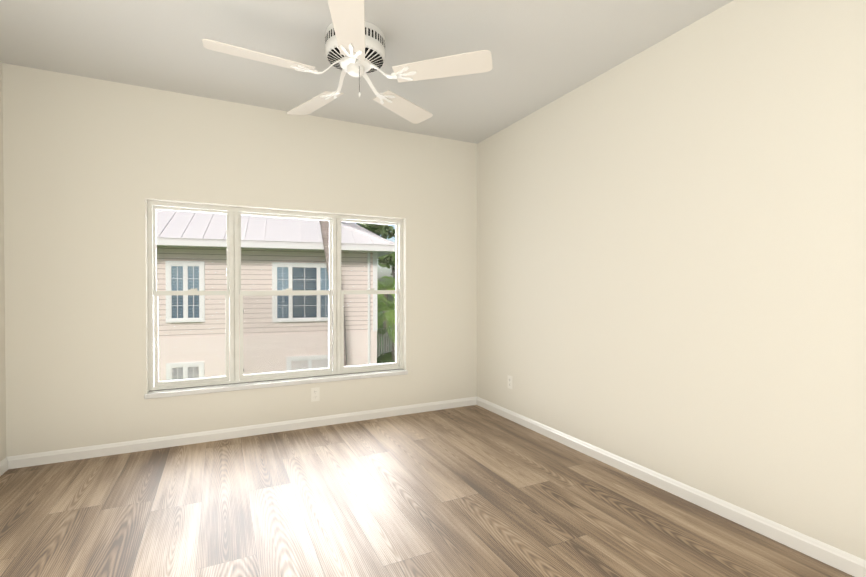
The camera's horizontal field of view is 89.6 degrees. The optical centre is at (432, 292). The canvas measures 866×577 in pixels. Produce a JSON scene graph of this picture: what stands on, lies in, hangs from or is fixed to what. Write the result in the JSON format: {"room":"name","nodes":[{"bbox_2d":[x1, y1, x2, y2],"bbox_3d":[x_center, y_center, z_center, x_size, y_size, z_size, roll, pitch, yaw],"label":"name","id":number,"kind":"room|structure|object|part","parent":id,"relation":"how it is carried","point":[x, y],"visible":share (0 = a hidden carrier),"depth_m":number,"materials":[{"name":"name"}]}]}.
{"room":"empty bedroom","nodes":[
{"label":"empty bedroom","id":0,"kind":"room"},
{"bbox_2d":[0,61,5,460],"bbox_3d":[-1.751,-0.140,0.533,0.200,2.600,5.330,0,1,-26],"label":"wall","id":1,"kind":"structure","parent":0,"point":[2,379],"depth_m":2.76,"materials":[{"name":"beige paint"}]},
{"bbox_2d":[0,458,7,475],"bbox_3d":[-1.652,1.120,0.587,0.013,0.079,4.917,0,1,-26],"label":"baseboard","id":2,"kind":"structure","parent":1,"relation":"attached to","point":[3,465],"depth_m":2.75,"materials":[{"name":"white wood"}]},
{"bbox_2d":[2,63,476,456],"bbox_3d":[-1.196,-0.173,3.660,3.546,2.600,0.200,0,1,-26],"label":"wall","id":3,"kind":"structure","parent":0,"point":[92,167],"depth_m":3.14,"materials":[{"name":"beige paint"}]},
{"bbox_2d":[6,397,476,468],"bbox_3d":[-1.149,1.088,3.578,3.546,0.079,0.013,0,1,-26],"label":"baseboard","id":4,"kind":"structure","parent":3,"relation":"attached to","point":[42,458],"depth_m":3.33,"materials":[{"name":"white wood"}]},
{"bbox_2d":[147,201,402,390],"bbox_3d":[-1.203,0.022,3.670,2.014,1.400,0.070,0,1,-26],"label":"window","id":5,"kind":"structure","parent":3,"relation":"in","point":[234,292],"depth_m":3.52,"materials":[{"name":"clear glass"}]},
{"bbox_3d":[-1.202,0.027,3.666,1.950,1.346,0.062,0,1,-26],"label":"window sashes","id":6,"kind":"part","parent":5,"relation":"part of","materials":[{"name":"white plastic"}]},
{"bbox_2d":[188,288,374,290],"bbox_3d":[-1.200,-0.027,3.643,1.480,0.018,0.044,0,1,-26],"label":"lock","id":7,"kind":"object","parent":5,"relation":"attached to","point":[195,289],"visible":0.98,"depth_m":3.63,"materials":[{"name":"white metal"}]},
{"bbox_2d":[243,294,328,373],"bbox_3d":[-1.234,0.353,3.688,0.723,0.683,0.016,0,1,-26],"label":"screen","id":8,"kind":"object","parent":5,"relation":"attached to","point":[285,331],"depth_m":3.68,"materials":[{"name":"grey metal"}]},
{"bbox_2d":[144,369,407,398],"bbox_3d":[-1.192,0.740,3.654,2.038,0.035,0.212,0,1,-26],"label":"window sill","id":9,"kind":"structure","parent":3,"relation":"attached to","point":[224,388],"depth_m":3.50,"materials":[{"name":"wood"}]},
{"bbox_2d":[311,387,319,401],"bbox_3d":[-0.987,0.856,3.658,0.070,0.114,0.008,0,1,-26],"label":"electrical outlet","id":10,"kind":"object","parent":3,"relation":"attached to","point":[315,394],"visible":1,"depth_m":3.65,"materials":[{"name":"white plastic"}]},
{"bbox_2d":[0,0,732,143],"bbox_3d":[-0.068,-1.489,1.343,3.946,0.080,5.330,0,1,-26],"label":"ceiling","id":11,"kind":"structure","parent":0,"point":[544,53],"depth_m":2.59,"materials":[{"name":"white paint"}]},
{"bbox_2d":[202,0,492,123],"bbox_3d":[-0.491,-1.279,2.472,1.448,0.364,1.505,0,1,-26],"label":"ceiling fan","id":12,"kind":"object","parent":11,"relation":"hanging from","point":[354,43],"visible":1,"depth_m":2.38,"materials":[{"name":"white metal"}]},
{"bbox_3d":[-0.901,-1.232,2.282,0.540,0.006,0.166,3,12,-24],"label":"blade","id":13,"kind":"part","parent":12,"relation":"part of","materials":[{"name":"beige wood"}]},
{"label":"blade","id":14,"kind":"part","parent":12,"relation":"part of","materials":[{"name":"white wood"}]},
{"bbox_3d":[-0.386,-1.228,1.989,0.166,0.006,0.540,12,-3,-6],"label":"blade","id":15,"kind":"part","parent":12,"relation":"part of","materials":[{"name":"beige wood"}]},
{"bbox_3d":[-0.442,-1.382,2.489,0.336,0.158,0.336,0,1,-26],"label":"motor","id":16,"kind":"part","parent":12,"relation":"part of","materials":[{"name":"white metal"}]},
{"label":"blade","id":17,"kind":"part","parent":12,"relation":"part of","materials":[{"name":"white wood"}]},
{"bbox_3d":[0.052,-1.233,2.389,0.540,0.006,0.166,-3,-12,12],"label":"blade","id":18,"kind":"part","parent":12,"relation":"part of","materials":[{"name":"beige wood"}]},
{"bbox_2d":[0,405,853,576],"bbox_3d":[-0.068,1.191,1.371,3.946,0.080,5.330,0,1,-26],"label":"floor","id":19,"kind":"structure","parent":0,"point":[472,491],"depth_m":2.24,"materials":[{"name":"brown wood"}]},
{"bbox_2d":[477,0,865,559],"bbox_3d":[1.614,-0.158,2.180,0.200,2.600,5.330,0,1,-26],"label":"wall","id":20,"kind":"structure","parent":0,"point":[671,256],"depth_m":2.30,"materials":[{"name":"beige paint"}]},
{"bbox_2d":[508,375,511,388],"bbox_3d":[0.681,0.794,3.860,0.008,0.114,0.070,0,1,-26],"label":"electrical outlet","id":21,"kind":"object","parent":20,"relation":"attached to","point":[510,382],"visible":1,"depth_m":3.85,"materials":[{"name":"white plastic"}]},
{"bbox_2d":[477,397,865,576],"bbox_3d":[1.521,1.103,2.141,0.013,0.079,4.917,0,1,-26],"label":"baseboard","id":22,"kind":"structure","parent":20,"relation":"attached to","point":[844,561],"depth_m":2.27,"materials":[{"name":"white wood"}]},
{"label":"outside","id":23,"kind":"structure","parent":0,"visible":0},
{"bbox_2d":[156,209,394,380],"bbox_3d":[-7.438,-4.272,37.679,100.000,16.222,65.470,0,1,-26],"label":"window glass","id":24,"kind":"object","parent":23,"point":[195,340],"depth_m":11.38,"materials":[{"name":"clear glass"}]}
]}

